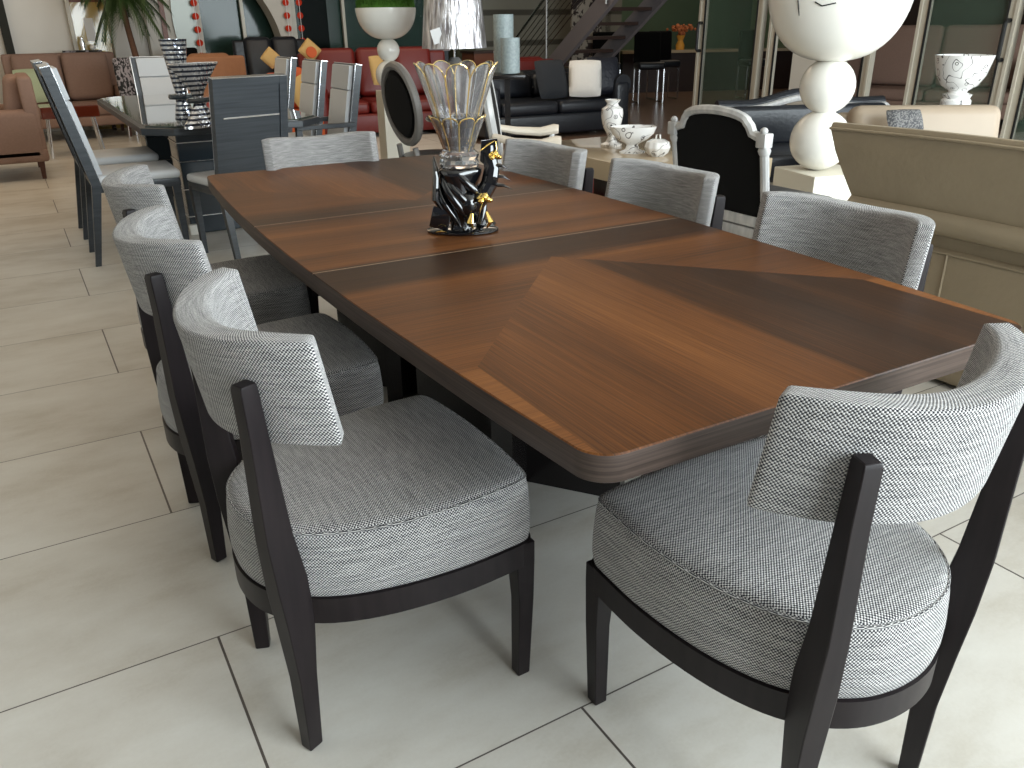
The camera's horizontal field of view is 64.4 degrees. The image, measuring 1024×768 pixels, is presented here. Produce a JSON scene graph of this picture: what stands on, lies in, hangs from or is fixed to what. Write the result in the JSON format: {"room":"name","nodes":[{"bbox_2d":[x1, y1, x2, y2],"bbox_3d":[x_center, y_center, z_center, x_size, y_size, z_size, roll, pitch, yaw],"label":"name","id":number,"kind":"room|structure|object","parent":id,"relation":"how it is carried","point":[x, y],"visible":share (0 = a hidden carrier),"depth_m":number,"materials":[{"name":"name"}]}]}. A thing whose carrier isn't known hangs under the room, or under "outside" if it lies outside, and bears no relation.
{"room":"store","nodes":[
{"label":"store","id":0,"kind":"room"},
{"bbox_2d":[0,0,90,131],"bbox_3d":[-7.556,-4.782,9.840,3.800,3.500,0.120,-14,27,-27],"label":"wall","id":1,"kind":"structure","parent":0,"point":[35,26],"depth_m":10.67,"materials":[{"name":"grey paint"}]},
{"bbox_2d":[103,0,132,57],"bbox_3d":[-5.330,-5.194,10.828,0.220,3.400,0.120,-18,29,-33],"label":"wall panel","id":2,"kind":"object","parent":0,"point":[122,50],"depth_m":11.01,"materials":[{"name":"grey paint"}]},
{"bbox_2d":[143,0,163,55],"bbox_3d":[-4.908,-5.276,11.000,0.220,3.400,0.120,-18,29,-33],"label":"wall panel","id":3,"kind":"object","parent":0,"point":[154,46],"depth_m":11.15,"materials":[{"name":"grey paint"}]},
{"bbox_2d":[163,0,205,52],"bbox_3d":[-4.641,-5.435,11.229,0.520,3.500,0.140,-14,27,-27],"label":"wall pillar","id":4,"kind":"structure","parent":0,"point":[169,21],"depth_m":11.34,"materials":[{"name":"grey paint"}]},
{"bbox_2d":[170,0,196,48],"bbox_3d":[-4.558,-5.086,11.302,0.310,1.116,0.011,-14,27,-27],"label":"oval mirror","id":5,"kind":"object","parent":4,"relation":"attached to","point":[184,24],"visible":0.81,"depth_m":11.31,"materials":[{"name":"grey mirror"}]},
{"bbox_2d":[256,0,292,36],"bbox_3d":[-3.958,-5.524,11.409,1.660,3.500,0.350,-14,27,-27],"label":"wall","id":6,"kind":"structure","parent":0,"point":[274,10],"depth_m":11.71,"materials":[{"name":"grey paint"}]},
{"bbox_2d":[0,128,1023,767],"bbox_3d":[1.348,-2.073,7.811,26.000,0.001,20.000,-14,27,-27],"label":"floor","id":7,"kind":"structure","parent":0,"point":[124,644],"depth_m":1.89,"materials":[{"name":"tile"}]},
{"bbox_2d":[0,72,49,178],"bbox_3d":[-4.930,-2.403,7.616,0.910,0.902,0.950,-14,27,-27],"label":"armchair","id":8,"kind":"object","parent":7,"relation":"on","point":[22,138],"visible":1,"depth_m":7.39,"materials":[{"name":"fabric"}]},
{"bbox_2d":[2,74,22,109],"bbox_3d":[-4.678,-2.658,7.667,0.258,0.483,0.538,-14,27,-27],"label":"cushion","id":9,"kind":"object","parent":8,"relation":"on","point":[11,97],"depth_m":7.42,"materials":[{"name":"brown fabric"}]},
{"bbox_2d":[0,52,131,136],"bbox_3d":[-5.630,-3.663,10.346,1.320,1.001,0.910,-14,27,-27],"label":"sofa","id":10,"kind":"object","parent":7,"relation":"on","point":[85,76],"visible":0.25,"depth_m":10.48,"materials":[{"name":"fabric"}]},
{"bbox_2d":[10,53,65,88],"bbox_3d":[-6.024,-3.896,10.365,0.548,0.581,0.276,-14,27,-27],"label":"cushion","id":11,"kind":"object","parent":10,"relation":"on","point":[17,61],"depth_m":10.26,"materials":[{"name":"brown fabric"}]},
{"bbox_2d":[60,52,114,100],"bbox_3d":[-5.542,-4.017,10.623,0.548,0.581,0.276,-14,27,-27],"label":"cushion","id":12,"kind":"object","parent":10,"relation":"on","point":[85,76],"depth_m":10.54,"materials":[{"name":"brown fabric"}]},
{"bbox_2d":[71,100,111,115],"bbox_3d":[-5.350,-3.560,10.477,0.548,0.150,0.720,-14,27,-27],"label":"seat cushion","id":13,"kind":"object","parent":10,"relation":"on","point":[103,112],"depth_m":10.27,"materials":[{"name":"brown fabric"}]},
{"bbox_2d":[38,102,104,158],"bbox_3d":[-4.836,-2.798,8.961,0.560,0.531,0.500,-14,27,-27],"label":"coffee table","id":14,"kind":"object","parent":7,"relation":"on","point":[82,109],"visible":0.81,"depth_m":8.76,"materials":[{"name":"brown paint"}]},
{"bbox_2d":[30,59,158,239],"bbox_3d":[-2.753,-1.594,5.481,0.617,1.110,0.445,-14,27,-27],"label":"dining chair","id":15,"kind":"object","parent":7,"relation":"on","point":[142,153],"visible":0.52,"depth_m":5.41,"materials":[{"name":"wood"}]},
{"bbox_2d":[68,0,126,128],"bbox_3d":[-5.644,-5.036,10.728,0.460,3.200,0.066,-14,27,-27],"label":"display panel","id":16,"kind":"object","parent":7,"relation":"on","point":[86,24],"visible":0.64,"depth_m":10.82,"materials":[{"name":"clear glass"}]},
{"bbox_2d":[36,63,189,266],"bbox_3d":[-2.357,-1.325,4.866,0.617,1.110,0.445,-14,27,-27],"label":"dining chair","id":17,"kind":"object","parent":7,"relation":"on","point":[162,172],"visible":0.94,"depth_m":4.71,"materials":[{"name":"wood"}]},
{"bbox_2d":[78,0,172,134],"bbox_3d":[-4.832,-4.199,10.398,1.107,1.920,1.166,-14,27,-27],"label":"palm tree","id":18,"kind":"object","parent":7,"relation":"on","point":[110,7],"visible":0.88,"depth_m":10.04,"materials":[{"name":"green plant"}]},
{"bbox_2d":[112,57,138,141],"bbox_3d":[-4.627,-3.477,9.958,0.253,0.957,0.397,-21,31,-37],"label":"accent chair","id":19,"kind":"object","parent":7,"relation":"on","point":[122,69],"visible":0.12,"depth_m":9.92,"materials":[{"name":"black fabric"}]},
{"bbox_2d":[129,56,187,94],"bbox_3d":[-3.149,-2.448,7.489,0.445,1.048,0.551,-14,27,-27],"label":"dining chair","id":20,"kind":"object","parent":7,"relation":"on","point":[150,74],"visible":0.14,"depth_m":7.45,"materials":[{"name":"leather"}]},
{"bbox_2d":[101,164,310,348],"bbox_3d":[-1.037,-0.311,2.854,0.579,0.862,0.508,-13,27,-25],"label":"dining chair","id":21,"kind":"object","parent":7,"relation":"on","point":[273,293],"visible":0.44,"depth_m":2.72,"materials":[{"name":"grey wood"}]},
{"bbox_2d":[136,254,310,329],"bbox_3d":[-1.025,-0.306,2.862,0.547,0.154,0.496,-13,27,-25],"label":"seat cushion","id":22,"kind":"object","parent":21,"relation":"on","point":[273,293],"depth_m":2.75,"materials":[{"name":"grey fabric"}]},
{"bbox_2d":[97,92,319,235],"bbox_3d":[-2.371,-1.738,6.235,1.100,0.752,2.800,-14,27,-27],"label":"glass dining table","id":23,"kind":"object","parent":7,"relation":"on","point":[152,117],"visible":0.37,"depth_m":5.47,"materials":[{"name":"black glass"}]},
{"bbox_2d":[158,39,192,122],"bbox_3d":[-2.027,-1.844,4.954,0.160,0.475,0.160,-14,27,-27],"label":"mosaic vase","id":24,"kind":"object","parent":23,"relation":"on","point":[173,50],"visible":0.86,"depth_m":4.90,"materials":[{"name":"metal"}]},
{"bbox_2d":[166,62,217,128],"bbox_3d":[-1.822,-1.675,4.719,0.122,0.352,0.350,13,27,28],"label":"mosaic vase","id":25,"kind":"object","parent":23,"relation":"on","point":[194,75],"visible":0.91,"depth_m":4.69,"materials":[{"name":"mirror"}]},
{"bbox_2d":[187,53,246,92],"bbox_3d":[-3.716,-3.580,10.107,0.820,1.001,0.810,-10,26,-20],"label":"armchair","id":26,"kind":"object","parent":7,"relation":"on","point":[227,65],"visible":0.12,"depth_m":9.67,"materials":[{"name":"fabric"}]},
{"bbox_2d":[187,73,287,259],"bbox_3d":[-1.612,-1.281,4.822,0.445,1.048,0.551,-22,32,-40],"label":"dining chair","id":27,"kind":"object","parent":7,"relation":"on","point":[246,110],"visible":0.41,"depth_m":4.57,"materials":[{"name":"grey wood"}]},
{"bbox_2d":[112,205,383,561],"bbox_3d":[-0.688,-0.031,2.215,0.579,0.862,0.508,-14,27,-27],"label":"dining chair","id":28,"kind":"object","parent":7,"relation":"on","point":[158,264],"visible":0.62,"depth_m":2.05,"materials":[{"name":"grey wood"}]},
{"bbox_2d":[157,313,383,439],"bbox_3d":[-0.676,-0.026,2.224,0.547,0.154,0.496,-14,27,-27],"label":"seat cushion","id":29,"kind":"object","parent":28,"relation":"on","point":[352,369],"depth_m":2.11,"materials":[{"name":"grey fabric"}]},
{"bbox_2d":[198,0,329,54],"bbox_3d":[-3.683,-5.747,12.027,1.900,3.400,0.030,-14,27,-27],"label":"window","id":30,"kind":"structure","parent":7,"relation":"on","point":[220,19],"depth_m":11.96,"materials":[{"name":"teal glass"}]},
{"bbox_2d":[232,36,304,74],"bbox_3d":[-3.306,-4.312,11.559,1.050,1.150,0.710,-14,27,-27],"label":"sofa","id":31,"kind":"object","parent":7,"relation":"on","point":[252,49],"visible":0.22,"depth_m":11.44,"materials":[{"name":"black leather"}]},
{"bbox_2d":[243,37,274,74],"bbox_3d":[-3.573,-4.530,11.539,0.373,0.729,0.302,-14,27,-27],"label":"cushion","id":32,"kind":"object","parent":31,"relation":"on","point":[253,47],"depth_m":11.41,"materials":[{"name":"black leather"}]},
{"bbox_2d":[270,36,298,66],"bbox_3d":[-3.242,-4.613,11.716,0.373,0.729,0.302,-14,27,-27],"label":"cushion","id":33,"kind":"object","parent":31,"relation":"on","point":[284,46],"depth_m":11.58,"materials":[{"name":"black leather"}]},
{"bbox_2d":[274,56,296,132],"bbox_3d":[-2.150,-2.282,7.089,0.551,1.048,0.445,-14,27,-27],"label":"dining chair","id":34,"kind":"object","parent":7,"relation":"on","point":[286,65],"visible":0.21,"depth_m":6.90,"materials":[{"name":"fabric"}]},
{"bbox_2d":[288,59,327,136],"bbox_3d":[-1.754,-2.013,6.474,0.551,1.048,0.445,-14,27,-27],"label":"dining chair","id":35,"kind":"object","parent":7,"relation":"on","point":[314,72],"visible":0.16,"depth_m":6.34,"materials":[{"name":"leather"}]},
{"bbox_2d":[261,131,378,313],"bbox_3d":[-0.745,-0.619,3.539,0.508,0.862,0.579,-14,27,-27],"label":"dining chair","id":36,"kind":"object","parent":7,"relation":"on","point":[279,152],"visible":0.21,"depth_m":3.56,"materials":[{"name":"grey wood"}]},
{"bbox_2d":[295,62,361,136],"bbox_3d":[-1.375,-1.740,5.849,0.551,1.048,0.515,-14,27,-27],"label":"dining chair","id":37,"kind":"object","parent":7,"relation":"on","point":[346,77],"visible":0.31,"depth_m":5.69,"materials":[{"name":"leather"}]},
{"bbox_2d":[173,267,534,750],"bbox_3d":[-0.310,0.213,1.657,0.579,0.862,0.508,-15,28,-29],"label":"dining chair","id":38,"kind":"object","parent":7,"relation":"on","point":[405,504],"visible":1,"depth_m":1.50,"materials":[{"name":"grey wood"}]},
{"bbox_2d":[226,395,529,595],"bbox_3d":[-0.298,0.218,1.665,0.547,0.154,0.496,-15,28,-29],"label":"seat cushion","id":39,"kind":"object","parent":38,"relation":"on","point":[413,496],"depth_m":1.53,"materials":[{"name":"grey fabric"}]},
{"bbox_2d":[297,46,444,134],"bbox_3d":[-1.669,-3.766,10.445,1.950,1.020,0.960,-9,25,-18],"label":"sofa","id":40,"kind":"object","parent":7,"relation":"on","point":[367,120],"visible":0.2,"depth_m":10.42,"materials":[{"name":"red leather"}]},
{"bbox_2d":[316,48,354,97],"bbox_3d":[-2.255,-4.001,10.475,0.491,0.601,0.279,-9,25,-18],"label":"cushion","id":41,"kind":"object","parent":40,"relation":"on","point":[344,55],"depth_m":10.35,"materials":[{"name":"red leather"}]},
{"bbox_2d":[328,98,369,113],"bbox_3d":[-2.112,-3.514,10.286,0.491,0.150,0.770,-9,25,-18],"label":"seat cushion","id":42,"kind":"object","parent":40,"relation":"on","point":[364,104],"depth_m":10.02,"materials":[{"name":"red leather"}]},
{"bbox_2d":[355,47,380,96],"bbox_3d":[-1.784,-4.078,10.634,0.491,0.601,0.279,-9,25,-18],"label":"cushion","id":43,"kind":"object","parent":40,"relation":"on","point":[367,87],"depth_m":10.50,"materials":[{"name":"red leather"}]},
{"bbox_2d":[394,46,430,94],"bbox_3d":[-1.312,-4.154,10.793,0.491,0.601,0.279,-9,25,-18],"label":"cushion","id":44,"kind":"object","parent":40,"relation":"on","point":[408,55],"depth_m":10.68,"materials":[{"name":"red leather"}]},
{"bbox_2d":[298,0,448,56],"bbox_3d":[-2.003,-6.167,12.925,2.900,3.400,0.030,-14,27,-27],"label":"window","id":45,"kind":"structure","parent":7,"relation":"on","point":[357,37],"depth_m":12.73,"materials":[{"name":"teal glass"}]},
{"bbox_2d":[376,90,409,158],"bbox_3d":[-1.002,-2.084,6.927,0.210,0.792,0.160,-14,27,-27],"label":"pedestal","id":46,"kind":"object","parent":7,"relation":"on","point":[388,140],"visible":0.17,"depth_m":6.84,"materials":[{"name":"beige"}]},
{"bbox_2d":[355,7,415,85],"bbox_3d":[-1.010,-2.729,6.640,0.483,0.620,0.483,-14,27,-27],"label":"sculpture","id":47,"kind":"object","parent":46,"relation":"on","point":[387,24],"visible":0.84,"depth_m":6.43,"materials":[{"name":"white ceramic"}]},
{"bbox_2d":[355,0,414,7],"bbox_3d":[-1.014,-3.075,6.485,0.493,0.158,0.479,-14,27,-27],"label":"moss","id":48,"kind":"object","parent":47,"relation":"in","point":[360,3],"visible":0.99,"depth_m":6.33,"materials":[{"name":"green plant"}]},
{"bbox_2d":[355,7,415,38],"bbox_3d":[-1.012,-2.906,6.561,0.483,0.233,0.483,-14,27,-27],"label":"bowl","id":49,"kind":"object","parent":47,"relation":"on","point":[378,22],"depth_m":6.39,"materials":[{"name":"white ceramic"}]},
{"bbox_2d":[381,61,442,156],"bbox_3d":[-0.526,-1.590,5.446,0.557,1.084,0.530,-15,28,-29],"label":"chair","id":50,"kind":"object","parent":7,"relation":"on","point":[400,96],"visible":0.59,"depth_m":5.18,"materials":[{"name":"grey fabric"}]},
{"bbox_2d":[493,71,524,136],"bbox_3d":[-0.038,-2.369,7.432,0.300,0.880,0.520,-1,24,-1],"label":"display stand","id":51,"kind":"object","parent":7,"relation":"on","point":[521,75],"visible":0.44,"depth_m":7.28,"materials":[{"name":"black paint"}]},
{"bbox_2d":[493,14,513,72],"bbox_3d":[-0.075,-3.057,7.303,0.182,0.478,0.182,-14,27,-27],"label":"glass cylinder","id":52,"kind":"object","parent":51,"relation":"on","point":[503,25],"visible":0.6,"depth_m":7.20,"materials":[{"name":"teal glass"}]},
{"bbox_2d":[500,37,519,73],"bbox_3d":[-0.015,-2.845,7.042,0.166,0.284,0.166,-14,27,-27],"label":"glass cylinder","id":53,"kind":"object","parent":51,"relation":"on","point":[510,46],"visible":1,"depth_m":6.98,"materials":[{"name":"teal glass"}]},
{"bbox_2d":[483,80,560,168],"bbox_3d":[0.095,-1.356,4.903,0.557,1.084,0.632,0,24,2],"label":"chair","id":54,"kind":"object","parent":7,"relation":"on","point":[492,119],"visible":0.33,"depth_m":4.74,"materials":[{"name":"silver metal"}]},
{"bbox_2d":[502,139,593,192],"bbox_3d":[-0.003,-0.492,3.233,0.579,0.862,0.508,-15,28,-30],"label":"dining chair","id":55,"kind":"object","parent":7,"relation":"on","point":[564,165],"visible":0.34,"depth_m":3.23,"materials":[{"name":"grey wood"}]},
{"bbox_2d":[207,155,1021,495],"bbox_3d":[-0.110,-0.143,2.602,1.159,0.740,2.752,-14,27,-27],"label":"dining table","id":56,"kind":"object","parent":7,"relation":"on","point":[600,342],"visible":0.9,"depth_m":1.74,"materials":[{"name":"brown wood"}]},
{"bbox_2d":[427,138,510,235],"bbox_3d":[-0.126,-0.565,2.321,0.229,0.261,0.180,-16,28,-31],"label":"sculpture","id":57,"kind":"object","parent":56,"relation":"on","point":[458,196],"visible":0.97,"depth_m":2.28,"materials":[{"name":"black ceramic"}]},
{"bbox_2d":[413,60,497,168],"bbox_3d":[-0.148,-0.742,2.241,0.226,0.274,0.228,-17,29,-32],"label":"vase","id":58,"kind":"object","parent":57,"relation":"on","point":[456,94],"visible":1,"depth_m":2.18,"materials":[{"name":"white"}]},
{"bbox_2d":[605,158,725,229],"bbox_3d":[0.359,-0.274,2.733,0.579,0.862,0.508,-15,27,-28],"label":"dining chair","id":59,"kind":"object","parent":7,"relation":"on","point":[686,193],"visible":0.3,"depth_m":2.72,"materials":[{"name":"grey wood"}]},
{"bbox_2d":[667,104,831,238],"bbox_3d":[1.253,-0.976,4.213,0.682,0.926,0.673,-14,27,-27],"label":"carved chair","id":60,"kind":"object","parent":7,"relation":"on","point":[725,141],"visible":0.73,"depth_m":3.94,"materials":[{"name":"black fabric"}]},
{"bbox_2d":[641,191,934,475],"bbox_3d":[0.716,-0.021,2.155,0.579,0.862,0.508,-16,28,-30],"label":"dining chair","id":61,"kind":"object","parent":7,"relation":"on","point":[891,245],"visible":0.27,"depth_m":2.13,"materials":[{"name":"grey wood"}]},
{"bbox_2d":[714,88,889,182],"bbox_3d":[2.509,-1.988,6.644,1.684,0.768,0.821,-5,24,-9],"label":"sofa","id":62,"kind":"object","parent":7,"relation":"on","point":[770,112],"visible":0.34,"depth_m":6.75,"materials":[{"name":"black leather"}]},
{"bbox_2d":[586,323,1023,767],"bbox_3d":[0.487,0.301,1.435,0.508,0.862,0.579,-14,27,-28],"label":"dining chair","id":63,"kind":"object","parent":7,"relation":"on","point":[791,572],"visible":1,"depth_m":1.25,"materials":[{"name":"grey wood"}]},
{"bbox_2d":[592,437,949,697],"bbox_3d":[0.480,0.304,1.448,0.496,0.154,0.547,-14,27,-28],"label":"seat cushion","id":64,"kind":"object","parent":63,"relation":"on","point":[731,584],"depth_m":1.31,"materials":[{"name":"grey fabric"}]},
{"bbox_2d":[773,164,850,200],"bbox_3d":[1.848,-1.053,4.919,0.400,0.477,0.400,-7,25,-15],"label":"plinth","id":65,"kind":"object","parent":7,"relation":"on","point":[831,182],"visible":0.21,"depth_m":4.70,"materials":[{"name":"beige"}]},
{"bbox_2d":[768,0,913,169],"bbox_3d":[1.795,-1.718,4.620,0.759,0.983,0.759,-14,27,-27],"label":"sculpture","id":66,"kind":"object","parent":65,"relation":"on","point":[831,33],"visible":0.95,"depth_m":4.39,"materials":[{"name":"white ceramic"}]},
{"bbox_2d":[768,0,913,60],"bbox_3d":[1.792,-1.991,4.498,0.759,0.386,0.759,-14,27,-27],"label":"bowl","id":67,"kind":"object","parent":66,"relation":"on","point":[817,30],"depth_m":4.27,"materials":[{"name":"white ceramic"}]},
{"bbox_2d":[837,105,1000,164],"bbox_3d":[2.788,-1.426,5.392,1.100,0.753,0.910,1,24,3],"label":"sofa","id":68,"kind":"object","parent":7,"relation":"on","point":[981,120],"visible":0.19,"depth_m":5.46,"materials":[{"name":"fabric"}]},
{"bbox_2d":[886,109,923,129],"bbox_3d":[2.561,-1.720,5.300,0.250,0.126,0.104,-3,24,-6],"label":"throw cushion","id":69,"kind":"object","parent":68,"relation":"on","point":[903,118],"visible":0.86,"depth_m":5.27,"materials":[{"name":"grey fabric"}]},
{"bbox_2d":[847,105,1000,137],"bbox_3d":[2.803,-1.737,5.576,0.988,0.335,0.231,1,24,3],"label":"cushion","id":70,"kind":"object","parent":68,"relation":"on","point":[981,120],"depth_m":5.46,"materials":[{"name":"beige fabric"}]},
{"bbox_2d":[829,122,1023,386],"bbox_3d":[2.541,-0.148,2.300,1.110,0.935,3.280,-14,27,-27],"label":"sofa","id":71,"kind":"object","parent":7,"relation":"on","point":[971,187],"visible":0.54,"depth_m":2.88,"materials":[{"name":"leather"}]},
{"bbox_2d":[902,0,1023,110],"bbox_3d":[4.379,-3.738,7.781,0.150,3.000,1.020,-14,27,-27],"label":"door","id":72,"kind":"structure","parent":7,"relation":"on","point":[1010,27],"depth_m":7.78,"materials":[{"name":"beige metal"}]},
{"bbox_2d":[1000,31,1023,138],"bbox_3d":[5.006,-3.340,6.870,0.080,3.000,1.170,-14,27,-27],"label":"door","id":73,"kind":"structure","parent":7,"relation":"on","point":[1016,95],"depth_m":7.65,"materials":[{"name":"beige metal"}]},
{"bbox_3d":[-0.427,-1.810,6.494,0.500,0.630,0.500,-14,27,-27],"label":"side table","id":74,"kind":"object","parent":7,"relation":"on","visible":0},
{"bbox_2d":[422,0,486,64],"bbox_3d":[-0.437,-2.551,6.164,0.496,0.992,0.490,-14,27,-27],"label":"table lamp","id":75,"kind":"object","parent":74,"relation":"on","point":[447,24],"visible":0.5,"depth_m":5.93,"materials":[{"name":"grey metal"}]},
{"bbox_3d":[3.653,-2.010,6.828,0.360,0.632,0.360,-14,27,-27],"label":"table","id":76,"kind":"object","parent":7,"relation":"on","visible":0},
{"bbox_2d":[934,54,995,104],"bbox_3d":[3.647,-2.474,6.622,0.444,0.383,0.444,-14,27,-27],"label":"footed bowl","id":77,"kind":"object","parent":76,"relation":"on","point":[958,74],"visible":0.96,"depth_m":6.50,"materials":[{"name":"white ceramic"}]},
{"bbox_3d":[0.891,-1.469,6.450,1.300,0.011,2.000,-14,27,-27],"label":"rug","id":78,"kind":"object","parent":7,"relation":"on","visible":0},
{"bbox_2d":[561,136,771,196],"bbox_3d":[0.919,-1.470,5.898,1.000,0.436,1.550,-14,27,-27],"label":"coffee table","id":79,"kind":"object","parent":78,"relation":"on","point":[599,158],"visible":0.22,"depth_m":5.69,"materials":[{"name":"beige paint"}]},
{"bbox_2d":[600,99,622,146],"bbox_3d":[0.732,-1.913,5.958,0.161,0.327,0.161,-1,24,-1],"label":"ceramic vase","id":80,"kind":"object","parent":79,"relation":"on","point":[612,113],"visible":0.91,"depth_m":5.89,"materials":[{"name":"white ceramic"}]},
{"bbox_2d":[610,125,656,153],"bbox_3d":[0.839,-1.700,5.657,0.330,0.180,0.205,-1,24,-1],"label":"ceramic bowl","id":81,"kind":"object","parent":79,"relation":"on","point":[632,136],"visible":1,"depth_m":5.60,"materials":[{"name":"white ceramic"}]},
{"bbox_2d":[476,0,621,67],"bbox_3d":[0.614,-6.750,14.165,3.200,3.400,0.100,-14,27,-27],"label":"cladding","id":82,"kind":"object","parent":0,"point":[521,10],"depth_m":14.21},
{"bbox_2d":[621,0,752,49],"bbox_3d":[3.974,-8.628,18.295,9.000,3.400,0.100,-14,27,-27],"label":"wall","id":83,"kind":"structure","parent":0,"point":[726,18],"depth_m":18.66,"materials":[{"name":"green paint"}]},
{"bbox_2d":[423,89,1023,148],"bbox_3d":[4.049,-4.980,14.267,12.950,0.001,10.350,-14,27,-27],"label":"floor","id":84,"kind":"structure","parent":0,"point":[647,111],"depth_m":12.94,"materials":[{"name":"brown wood"}]},
{"bbox_2d":[478,68,630,139],"bbox_3d":[0.393,-3.516,10.172,2.076,0.740,0.965,-12,26,-24],"label":"sofa","id":85,"kind":"object","parent":84,"relation":"on","point":[527,107],"visible":0.37,"depth_m":9.94,"materials":[{"name":"black leather"}]},
{"bbox_2d":[492,74,530,98],"bbox_3d":[-0.123,-3.724,10.187,0.768,0.286,0.222,-12,26,-24],"label":"cushion","id":86,"kind":"object","parent":85,"relation":"on","point":[519,88],"depth_m":10.18,"materials":[{"name":"black leather"}]},
{"bbox_2d":[500,97,557,116],"bbox_3d":[0.056,-3.390,9.948,0.768,0.150,0.770,-12,26,-24],"label":"seat cushion","id":87,"kind":"object","parent":85,"relation":"on","point":[519,106],"depth_m":9.68,"materials":[{"name":"black leather"}]},
{"bbox_2d":[530,60,568,98],"bbox_3d":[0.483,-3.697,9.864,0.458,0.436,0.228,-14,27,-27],"label":"throw cushion","id":88,"kind":"object","parent":85,"relation":"on","point":[550,74],"visible":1,"depth_m":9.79,"materials":[{"name":"grey fabric"}]},
{"bbox_2d":[534,95,610,112],"bbox_3d":[0.754,-3.539,10.264,0.768,0.150,0.770,-12,26,-24],"label":"seat cushion","id":89,"kind":"object","parent":85,"relation":"on","point":[569,104],"depth_m":9.95,"materials":[{"name":"black leather"}]},
{"bbox_2d":[569,60,601,96],"bbox_3d":[0.891,-3.724,9.913,0.400,0.418,0.205,0,24,0],"label":"throw cushion","id":90,"kind":"object","parent":85,"relation":"on","point":[585,77],"visible":1,"depth_m":9.86,"materials":[{"name":"white fabric"}]},
{"bbox_2d":[587,56,619,94],"bbox_3d":[1.138,-3.823,10.079,0.440,0.436,0.225,-9,25,-18],"label":"throw cushion","id":91,"kind":"object","parent":85,"relation":"on","point":[609,65],"visible":0.59,"depth_m":10.02,"materials":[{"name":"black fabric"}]},
{"bbox_2d":[570,0,601,60],"bbox_3d":[1.268,-5.803,13.986,0.610,1.800,0.050,-14,27,-27],"label":"screen","id":92,"kind":"object","parent":84,"relation":"on","point":[587,44],"visible":0.22,"depth_m":13.72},
{"bbox_2d":[515,0,666,65],"bbox_3d":[1.719,-5.803,10.974,0.982,4.438,5.021,-14,27,-27],"label":"staircase","id":93,"kind":"structure","parent":84,"relation":"on","point":[641,14],"depth_m":11.97,"materials":[{"name":"metal"}]},
{"bbox_2d":[632,31,665,102],"bbox_3d":[2.324,-5.374,13.801,0.460,1.116,0.483,-3,24,-5],"label":"bar chair","id":94,"kind":"object","parent":84,"relation":"on","point":[647,44],"visible":0.92,"depth_m":13.78,"materials":[{"name":"black fabric"}]},
{"bbox_2d":[646,31,679,99],"bbox_3d":[2.676,-5.651,14.415,0.460,1.116,0.483,-8,25,-15],"label":"bar chair","id":95,"kind":"object","parent":84,"relation":"on","point":[666,36],"visible":0.56,"depth_m":14.41,"materials":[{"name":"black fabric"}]},
{"bbox_2d":[620,47,792,92],"bbox_3d":[3.874,-6.290,16.279,3.700,0.770,0.650,-5,24,-9],"label":"bar counter","id":96,"kind":"object","parent":84,"relation":"on","point":[721,64],"depth_m":16.08,"materials":[{"name":"black wood"}]},
{"bbox_2d":[620,47,789,53],"bbox_3d":[3.870,-6.619,16.133,3.700,0.050,0.650,-5,24,-9],"label":"countertop","id":97,"kind":"structure","parent":96,"relation":"on","point":[765,48],"depth_m":15.85,"materials":[{"name":"beige paint"}]},
{"bbox_2d":[692,0,767,105],"bbox_3d":[2.765,-4.832,10.287,0.150,3.000,1.130,-14,27,-27],"label":"door","id":98,"kind":"structure","parent":84,"relation":"on","point":[762,5],"depth_m":10.34,"materials":[{"name":"beige metal"}]},
{"bbox_2d":[735,30,764,98],"bbox_3d":[4.273,-5.649,14.367,0.460,1.116,0.483,-5,24,-10],"label":"bar chair","id":99,"kind":"object","parent":84,"relation":"on","point":[746,37],"visible":0.55,"depth_m":14.33,"materials":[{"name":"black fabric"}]},
{"bbox_2d":[847,24,1023,123],"bbox_3d":[5.653,-4.169,10.932,2.400,1.199,0.960,15,28,31],"label":"leather sofa","id":100,"kind":"object","parent":84,"relation":"on","point":[892,60],"visible":0.45,"depth_m":10.94,"materials":[{"name":"leather"}]},
{"bbox_2d":[853,85,931,100],"bbox_3d":[5.201,-4.026,11.237,0.988,0.150,0.770,15,28,31],"label":"seat cushion","id":101,"kind":"object","parent":100,"relation":"on","point":[891,92],"depth_m":10.93,"materials":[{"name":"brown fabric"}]},
{"bbox_2d":[858,25,944,85],"bbox_3d":[5.419,-4.581,11.347,0.988,0.778,0.311,15,28,31],"label":"cushion","id":102,"kind":"object","parent":100,"relation":"on","point":[892,60],"depth_m":11.24,"materials":[{"name":"brown fabric"}]},
{"bbox_2d":[787,53,846,104],"bbox_3d":[3.559,-4.354,9.189,0.050,3.000,0.750,-14,27,-27],"label":"wall","id":103,"kind":"structure","parent":0,"point":[799,65],"depth_m":9.71,"materials":[{"name":"grey paint"}]},
{"bbox_2d":[762,19,875,96],"bbox_3d":[3.525,-4.345,9.171,0.080,3.000,1.500,-14,27,-27],"label":"door","id":104,"kind":"structure","parent":103,"relation":"in","point":[867,62],"depth_m":9.86,"materials":[{"name":"beige metal"}]},
{"bbox_2d":[902,0,1023,26],"bbox_3d":[8.022,-4.921,9.851,0.100,3.400,7.500,-14,27,-27],"label":"wall","id":105,"kind":"structure","parent":0,"point":[945,13],"depth_m":12.00,"materials":[{"name":"green"}]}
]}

